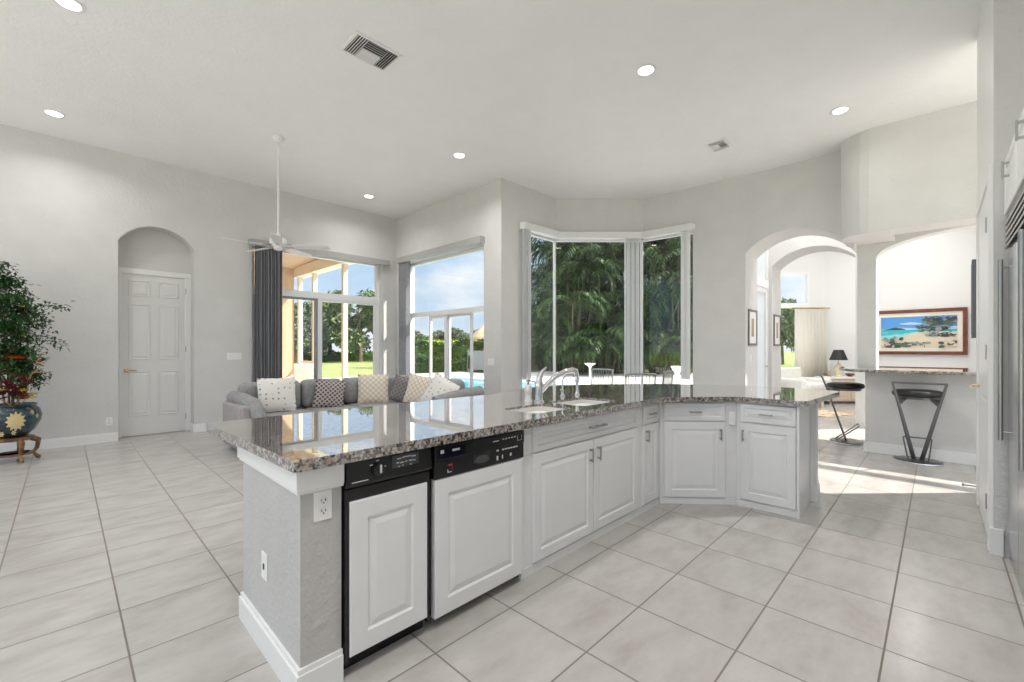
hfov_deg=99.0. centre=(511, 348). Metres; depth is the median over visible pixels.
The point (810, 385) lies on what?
seat cushion
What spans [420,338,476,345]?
hedge
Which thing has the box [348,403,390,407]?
seat cushion
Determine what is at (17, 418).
potted tree
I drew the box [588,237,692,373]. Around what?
clump
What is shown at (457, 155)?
diffuser
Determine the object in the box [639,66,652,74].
diffuser
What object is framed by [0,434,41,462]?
plant stand
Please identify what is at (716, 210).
wall
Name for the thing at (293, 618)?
wall
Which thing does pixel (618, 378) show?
pool deck
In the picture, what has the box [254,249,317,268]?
ceiling
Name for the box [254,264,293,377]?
wall
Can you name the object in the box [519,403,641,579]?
base cabinet
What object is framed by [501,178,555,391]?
wall
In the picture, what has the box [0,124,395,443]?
wall
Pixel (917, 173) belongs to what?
wall
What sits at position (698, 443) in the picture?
base cabinet
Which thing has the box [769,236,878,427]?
wall
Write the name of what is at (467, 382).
swimming pool
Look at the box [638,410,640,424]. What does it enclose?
outlet
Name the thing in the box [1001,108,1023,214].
upper cabinet
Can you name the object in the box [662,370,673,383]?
dining chair
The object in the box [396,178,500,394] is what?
wall
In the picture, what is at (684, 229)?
vertical blinds
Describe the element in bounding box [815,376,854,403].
console table
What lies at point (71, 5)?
diffuser
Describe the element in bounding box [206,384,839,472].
countertop
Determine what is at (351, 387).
cushion
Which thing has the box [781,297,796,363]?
tree
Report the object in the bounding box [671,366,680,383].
urn
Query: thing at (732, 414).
outlet
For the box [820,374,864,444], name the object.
bar stool
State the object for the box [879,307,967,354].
beach painting
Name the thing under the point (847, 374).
bowl
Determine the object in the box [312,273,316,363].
patio column
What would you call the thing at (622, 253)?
clump
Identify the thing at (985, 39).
wall
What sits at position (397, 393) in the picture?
throw pillow
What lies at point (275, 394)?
throw pillow
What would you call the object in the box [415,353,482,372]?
hedge
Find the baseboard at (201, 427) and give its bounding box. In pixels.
[190,421,221,431]
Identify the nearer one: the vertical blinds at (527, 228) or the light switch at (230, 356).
the light switch at (230, 356)
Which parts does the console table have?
door, door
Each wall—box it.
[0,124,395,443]
[237,446,343,681]
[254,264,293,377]
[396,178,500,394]
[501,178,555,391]
[556,199,642,239]
[643,175,744,385]
[745,151,856,385]
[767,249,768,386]
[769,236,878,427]
[781,252,824,306]
[825,228,975,375]
[841,101,976,246]
[857,224,975,281]
[865,372,975,453]
[977,0,993,526]
[994,0,1023,557]
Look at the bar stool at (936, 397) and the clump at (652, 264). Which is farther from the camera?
the clump at (652, 264)
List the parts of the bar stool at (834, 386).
frame leg, seat, seat plate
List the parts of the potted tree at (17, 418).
painted flower, pot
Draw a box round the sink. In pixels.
[511,400,606,411]
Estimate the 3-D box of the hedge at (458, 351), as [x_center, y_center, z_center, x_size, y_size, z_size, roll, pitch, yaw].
[-4.459,0.352,33.562,12.326,2.878,2.435,0,0,5]
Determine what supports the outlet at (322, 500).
attached to the wall at (293, 618)
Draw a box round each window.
[252,246,378,381]
[410,246,483,386]
[522,233,555,388]
[554,239,641,385]
[642,231,692,372]
[781,272,808,307]
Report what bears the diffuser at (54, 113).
attached to the recessed light at (51, 112)
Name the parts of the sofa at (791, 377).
arm, arm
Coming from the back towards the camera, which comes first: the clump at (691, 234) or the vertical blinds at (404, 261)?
the clump at (691, 234)
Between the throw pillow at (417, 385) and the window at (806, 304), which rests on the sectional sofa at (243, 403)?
the throw pillow at (417, 385)
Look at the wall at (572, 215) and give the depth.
8.23 m
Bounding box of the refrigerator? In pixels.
[998,189,1023,600]
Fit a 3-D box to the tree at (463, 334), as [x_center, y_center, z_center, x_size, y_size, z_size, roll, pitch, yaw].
[-7.576,-0.825,68.127,3.791,4.975,4.409,0,0,24]
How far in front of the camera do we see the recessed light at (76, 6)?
3.59 m
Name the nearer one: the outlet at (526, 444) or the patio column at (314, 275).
the outlet at (526, 444)
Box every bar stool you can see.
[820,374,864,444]
[891,381,947,465]
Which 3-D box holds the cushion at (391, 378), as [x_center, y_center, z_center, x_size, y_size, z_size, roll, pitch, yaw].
[-2.012,0.655,7.484,0.230,0.410,0.590,0,0,44]
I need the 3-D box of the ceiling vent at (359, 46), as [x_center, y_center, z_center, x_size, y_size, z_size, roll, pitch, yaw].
[-1.340,-2.820,4.169,0.351,0.024,0.471,0,0,44]
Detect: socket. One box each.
[319,496,327,504]
[319,506,327,514]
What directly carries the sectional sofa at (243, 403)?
on the floor
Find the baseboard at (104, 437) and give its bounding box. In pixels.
[0,432,117,452]
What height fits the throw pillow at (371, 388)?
0.459 m
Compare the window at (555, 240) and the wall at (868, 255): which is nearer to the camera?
the wall at (868, 255)
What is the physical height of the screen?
1.351 m
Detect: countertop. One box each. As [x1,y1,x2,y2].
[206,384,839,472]
[838,366,975,375]
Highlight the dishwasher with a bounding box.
[428,430,523,619]
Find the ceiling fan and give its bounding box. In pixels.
[219,134,330,257]
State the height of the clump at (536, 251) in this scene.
9.714 m
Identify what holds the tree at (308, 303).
on the ground
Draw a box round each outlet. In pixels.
[106,417,112,425]
[261,550,267,581]
[314,489,331,522]
[523,435,529,455]
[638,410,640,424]
[729,411,735,424]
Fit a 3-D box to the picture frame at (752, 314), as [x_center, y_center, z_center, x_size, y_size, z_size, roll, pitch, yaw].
[4.054,-0.360,7.360,0.023,0.601,0.460,0,0,44]
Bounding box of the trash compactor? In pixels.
[341,447,431,669]
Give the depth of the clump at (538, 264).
32.68 m
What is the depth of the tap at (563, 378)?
3.68 m
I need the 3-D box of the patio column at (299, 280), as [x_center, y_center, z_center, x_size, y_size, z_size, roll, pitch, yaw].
[-6.551,-0.425,13.508,0.161,3.551,0.161,0,0,44]
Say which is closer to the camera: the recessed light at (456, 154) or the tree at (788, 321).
the recessed light at (456, 154)
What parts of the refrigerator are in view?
handle, door, toe plate, handle, door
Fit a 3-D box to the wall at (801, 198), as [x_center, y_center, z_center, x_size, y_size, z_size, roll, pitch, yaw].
[4.531,-0.755,6.860,1.402,4.150,0.650,0,0,44]
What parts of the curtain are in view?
rod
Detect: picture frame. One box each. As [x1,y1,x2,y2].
[748,309,756,345]
[773,314,780,345]
[971,259,975,337]
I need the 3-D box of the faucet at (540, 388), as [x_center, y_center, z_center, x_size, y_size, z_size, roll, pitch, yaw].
[0.342,0.266,3.350,0.359,0.268,0.076,0,0,-15]
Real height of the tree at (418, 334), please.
4.512 m
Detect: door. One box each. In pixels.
[118,267,190,437]
[757,251,768,386]
[962,163,992,550]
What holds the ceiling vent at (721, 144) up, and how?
in the ceiling at (547, 97)
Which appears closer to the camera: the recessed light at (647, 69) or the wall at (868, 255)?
the recessed light at (647, 69)
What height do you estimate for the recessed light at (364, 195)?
0.011 m
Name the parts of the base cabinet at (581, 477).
door, drawer, handle, handle, door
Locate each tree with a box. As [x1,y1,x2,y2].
[0,261,70,437]
[294,300,333,360]
[294,314,311,362]
[304,301,356,354]
[322,288,373,361]
[415,330,428,339]
[426,330,443,339]
[433,327,461,340]
[455,328,468,340]
[531,248,623,374]
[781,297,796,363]
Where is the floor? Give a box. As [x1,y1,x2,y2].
[0,401,1023,681]
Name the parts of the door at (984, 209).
lever, panel, casing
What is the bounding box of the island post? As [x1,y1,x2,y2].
[810,404,819,502]
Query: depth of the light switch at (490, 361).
7.39 m
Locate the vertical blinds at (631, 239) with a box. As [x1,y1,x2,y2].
[558,232,641,376]
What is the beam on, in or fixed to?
on the patio column at (344, 267)
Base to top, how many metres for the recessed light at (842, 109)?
0.011 m
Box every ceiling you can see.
[0,0,981,218]
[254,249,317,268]
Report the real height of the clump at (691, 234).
9.714 m
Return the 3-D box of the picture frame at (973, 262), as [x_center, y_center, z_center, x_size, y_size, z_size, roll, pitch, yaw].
[4.183,-0.450,3.952,0.041,0.701,0.161,0,0,44]
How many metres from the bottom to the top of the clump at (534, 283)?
7.507 m
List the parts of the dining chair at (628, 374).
rail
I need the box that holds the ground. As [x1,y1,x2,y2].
[294,351,794,377]
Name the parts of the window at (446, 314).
sliding sash, sliding sash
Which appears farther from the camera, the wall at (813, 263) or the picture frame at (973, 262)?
the wall at (813, 263)
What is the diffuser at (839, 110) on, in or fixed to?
attached to the recessed light at (842, 109)
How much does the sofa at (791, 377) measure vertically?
0.781 m
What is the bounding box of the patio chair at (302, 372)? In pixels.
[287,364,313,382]
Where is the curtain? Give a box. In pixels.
[792,307,829,376]
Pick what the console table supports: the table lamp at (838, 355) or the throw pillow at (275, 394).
the table lamp at (838, 355)
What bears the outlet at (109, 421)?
attached to the wall at (66, 206)
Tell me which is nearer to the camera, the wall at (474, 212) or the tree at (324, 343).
the wall at (474, 212)
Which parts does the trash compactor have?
trim, knob, toe plate, control panel, door, badge plate, trim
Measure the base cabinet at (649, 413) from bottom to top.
0.874 m
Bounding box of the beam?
[294,259,352,278]
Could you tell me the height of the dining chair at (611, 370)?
0.978 m
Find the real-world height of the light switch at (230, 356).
0.103 m
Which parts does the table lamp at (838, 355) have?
lamp shade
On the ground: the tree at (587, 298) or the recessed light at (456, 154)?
the tree at (587, 298)
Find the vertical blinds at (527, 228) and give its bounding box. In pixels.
[520,221,558,379]
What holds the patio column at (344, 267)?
on the floor
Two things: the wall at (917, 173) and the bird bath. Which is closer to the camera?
the wall at (917, 173)
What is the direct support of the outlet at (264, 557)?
attached to the wall at (293, 618)
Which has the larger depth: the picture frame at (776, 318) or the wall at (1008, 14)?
the picture frame at (776, 318)
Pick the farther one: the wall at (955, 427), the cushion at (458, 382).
the cushion at (458, 382)
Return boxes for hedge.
[303,349,372,360]
[415,335,483,362]
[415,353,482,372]
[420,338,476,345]
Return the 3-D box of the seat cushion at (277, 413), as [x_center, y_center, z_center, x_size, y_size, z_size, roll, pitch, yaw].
[-3.073,0.940,5.887,0.620,0.180,0.700,0,0,44]
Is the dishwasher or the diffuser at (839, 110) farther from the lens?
the diffuser at (839, 110)
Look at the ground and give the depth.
34.96 m
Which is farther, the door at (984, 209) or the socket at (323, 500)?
the door at (984, 209)
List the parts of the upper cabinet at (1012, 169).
handle, door, door, handle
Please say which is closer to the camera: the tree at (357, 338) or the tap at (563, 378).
the tap at (563, 378)
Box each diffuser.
[45,110,62,116]
[57,0,80,10]
[454,153,463,157]
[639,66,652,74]
[833,107,847,113]
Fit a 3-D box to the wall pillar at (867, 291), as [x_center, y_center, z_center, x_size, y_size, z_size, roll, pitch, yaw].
[5.165,-0.362,6.354,0.214,1.236,0.211,0,0,44]
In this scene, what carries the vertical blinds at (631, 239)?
attached to the window at (555, 240)
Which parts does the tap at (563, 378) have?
spout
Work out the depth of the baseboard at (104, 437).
5.89 m
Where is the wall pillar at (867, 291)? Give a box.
[857,280,877,366]
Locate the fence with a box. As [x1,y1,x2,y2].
[531,351,562,369]
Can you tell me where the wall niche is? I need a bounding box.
[118,230,189,437]
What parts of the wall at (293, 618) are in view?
cap moulding, baseboard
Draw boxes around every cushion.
[237,380,300,407]
[266,408,312,416]
[300,378,341,406]
[305,404,358,411]
[341,377,357,403]
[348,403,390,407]
[388,375,407,394]
[389,400,400,403]
[446,378,464,388]
[807,382,825,389]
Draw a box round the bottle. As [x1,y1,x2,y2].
[524,384,531,401]
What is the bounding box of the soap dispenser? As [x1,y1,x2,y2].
[524,379,535,401]
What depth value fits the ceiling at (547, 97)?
4.68 m
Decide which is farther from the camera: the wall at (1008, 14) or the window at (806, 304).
the window at (806, 304)
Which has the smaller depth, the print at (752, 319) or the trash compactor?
the trash compactor
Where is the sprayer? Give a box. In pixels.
[575,377,579,394]
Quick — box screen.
[468,349,483,372]
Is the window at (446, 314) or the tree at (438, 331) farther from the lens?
the tree at (438, 331)
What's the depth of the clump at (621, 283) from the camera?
25.66 m
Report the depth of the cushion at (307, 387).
6.37 m
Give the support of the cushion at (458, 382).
on the sectional sofa at (243, 403)
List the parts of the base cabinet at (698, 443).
drawer, door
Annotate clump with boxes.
[531,236,623,371]
[531,241,619,348]
[531,242,623,372]
[531,265,583,370]
[532,242,667,373]
[557,236,692,372]
[580,253,660,369]
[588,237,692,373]
[589,234,692,371]
[607,242,691,368]
[610,236,692,374]
[644,234,692,372]
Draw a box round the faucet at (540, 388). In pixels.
[534,367,578,401]
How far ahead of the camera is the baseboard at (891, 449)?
5.23 m
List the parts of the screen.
panel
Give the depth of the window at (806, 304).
11.51 m
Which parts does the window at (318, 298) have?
sliding sash, sliding sash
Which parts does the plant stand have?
leg, leg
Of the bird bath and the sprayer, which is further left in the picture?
the sprayer
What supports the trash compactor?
on the floor
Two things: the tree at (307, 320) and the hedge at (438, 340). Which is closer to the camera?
the hedge at (438, 340)
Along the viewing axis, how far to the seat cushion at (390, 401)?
6.94 m
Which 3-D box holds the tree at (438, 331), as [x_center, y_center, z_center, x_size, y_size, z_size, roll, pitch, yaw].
[-11.990,-0.664,65.909,3.527,4.628,4.102,0,0,34]
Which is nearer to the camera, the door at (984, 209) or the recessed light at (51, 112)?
the door at (984, 209)
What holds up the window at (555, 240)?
in the wall at (572, 215)
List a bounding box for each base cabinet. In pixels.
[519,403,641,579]
[641,403,658,512]
[658,402,736,504]
[736,402,809,518]
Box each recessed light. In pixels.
[42,108,65,117]
[53,0,85,12]
[363,194,373,197]
[453,152,465,157]
[636,63,655,76]
[830,105,850,114]
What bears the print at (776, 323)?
attached to the picture frame at (776, 318)
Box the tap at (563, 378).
[560,374,578,396]
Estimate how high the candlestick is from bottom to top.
0.420 m
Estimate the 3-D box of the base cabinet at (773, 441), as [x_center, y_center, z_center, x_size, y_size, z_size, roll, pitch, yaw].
[2.257,0.883,3.761,0.454,0.875,0.653,0,0,42]
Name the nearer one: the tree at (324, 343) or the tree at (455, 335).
the tree at (324, 343)
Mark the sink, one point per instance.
(536, 408)
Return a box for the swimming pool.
[432,376,569,388]
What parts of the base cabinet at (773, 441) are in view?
drawer, door, panel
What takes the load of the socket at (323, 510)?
attached to the outlet at (322, 500)
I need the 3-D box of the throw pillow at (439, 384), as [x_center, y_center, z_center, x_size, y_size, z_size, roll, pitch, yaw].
[-1.072,0.660,6.464,0.652,0.638,0.204,0,0,31]
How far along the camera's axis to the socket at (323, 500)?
1.69 m
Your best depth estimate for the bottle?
3.29 m
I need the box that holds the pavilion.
[473,325,483,340]
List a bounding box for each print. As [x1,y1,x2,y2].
[752,319,753,336]
[776,323,777,337]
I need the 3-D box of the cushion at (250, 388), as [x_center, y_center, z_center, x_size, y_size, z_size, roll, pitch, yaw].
[-3.369,0.655,6.092,0.231,0.411,0.781,0,0,44]
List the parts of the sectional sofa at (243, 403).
arm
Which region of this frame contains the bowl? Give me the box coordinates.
[845,373,854,376]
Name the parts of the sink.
bowl, bowl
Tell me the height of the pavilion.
3.501 m
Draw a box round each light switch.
[227,353,240,359]
[488,359,493,364]
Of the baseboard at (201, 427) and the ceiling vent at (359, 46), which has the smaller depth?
the ceiling vent at (359, 46)
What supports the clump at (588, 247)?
on the ground
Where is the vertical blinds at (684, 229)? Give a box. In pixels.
[642,223,694,378]
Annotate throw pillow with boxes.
[257,377,296,412]
[313,379,345,407]
[357,374,388,403]
[388,374,408,402]
[403,373,432,402]
[419,372,459,400]
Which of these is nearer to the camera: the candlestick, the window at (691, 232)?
the window at (691, 232)
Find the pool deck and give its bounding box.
[322,371,692,384]
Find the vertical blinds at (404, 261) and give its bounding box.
[397,235,484,375]
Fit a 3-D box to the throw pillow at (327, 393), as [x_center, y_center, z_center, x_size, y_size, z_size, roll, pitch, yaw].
[-2.692,0.670,6.450,0.472,0.457,0.180,0,0,-29]
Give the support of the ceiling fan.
hanging from the ceiling at (547, 97)
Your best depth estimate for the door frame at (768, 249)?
8.28 m
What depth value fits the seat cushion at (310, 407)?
6.29 m
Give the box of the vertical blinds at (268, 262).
[248,238,389,381]
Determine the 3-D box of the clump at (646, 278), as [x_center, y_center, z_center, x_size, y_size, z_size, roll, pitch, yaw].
[10.648,-3.429,32.738,9.052,10.177,7.640,0,0,44]
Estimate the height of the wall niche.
3.401 m
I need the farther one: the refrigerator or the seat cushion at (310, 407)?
the seat cushion at (310, 407)
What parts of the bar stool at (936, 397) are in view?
frame leg, seat plate, seat, rail, frame leg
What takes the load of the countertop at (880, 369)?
on the wall at (955, 427)
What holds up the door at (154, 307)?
in the wall at (66, 206)
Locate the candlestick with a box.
[827,360,830,376]
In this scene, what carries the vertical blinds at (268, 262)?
attached to the window at (318, 298)
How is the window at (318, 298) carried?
in the wall at (66, 206)
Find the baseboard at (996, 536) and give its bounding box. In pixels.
[989,526,1003,556]
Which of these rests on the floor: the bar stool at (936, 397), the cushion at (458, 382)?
the bar stool at (936, 397)
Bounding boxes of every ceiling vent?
[339,30,402,72]
[705,138,731,151]
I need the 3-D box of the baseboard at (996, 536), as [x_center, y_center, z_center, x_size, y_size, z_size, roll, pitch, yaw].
[3.112,1.235,2.807,0.062,0.170,0.055,0,0,44]
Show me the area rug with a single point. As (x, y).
(823, 413)
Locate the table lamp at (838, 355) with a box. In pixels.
[829,350,847,376]
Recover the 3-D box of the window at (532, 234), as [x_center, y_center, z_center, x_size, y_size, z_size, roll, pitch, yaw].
[0.461,-0.680,8.002,1.001,2.800,0.061,0,0,-45]
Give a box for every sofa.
[223,375,484,448]
[781,367,831,400]
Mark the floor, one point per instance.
(121, 560)
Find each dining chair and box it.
[591,369,613,383]
[625,373,656,383]
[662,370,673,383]
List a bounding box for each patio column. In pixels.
[297,277,302,363]
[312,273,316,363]
[341,264,347,379]
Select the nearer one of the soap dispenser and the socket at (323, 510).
the socket at (323, 510)
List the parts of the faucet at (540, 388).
lever, spout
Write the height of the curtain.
2.367 m
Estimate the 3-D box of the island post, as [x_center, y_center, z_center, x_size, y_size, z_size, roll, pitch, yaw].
[2.625,0.883,3.795,0.072,0.875,0.080,0,0,44]
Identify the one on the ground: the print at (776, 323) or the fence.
the fence
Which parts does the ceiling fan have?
blade, blade, rod, motor, blade, blade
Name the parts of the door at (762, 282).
pane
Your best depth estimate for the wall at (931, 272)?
10.34 m
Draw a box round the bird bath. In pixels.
[584,363,595,379]
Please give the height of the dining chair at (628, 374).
0.978 m
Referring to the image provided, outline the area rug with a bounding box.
[818,410,854,416]
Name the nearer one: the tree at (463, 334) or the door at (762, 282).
the door at (762, 282)
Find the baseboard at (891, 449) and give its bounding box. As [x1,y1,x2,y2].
[863,440,975,465]
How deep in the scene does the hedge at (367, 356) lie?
53.17 m
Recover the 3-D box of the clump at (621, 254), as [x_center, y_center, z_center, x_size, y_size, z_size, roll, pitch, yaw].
[6.784,-3.339,27.837,8.888,9.992,7.501,0,0,17]

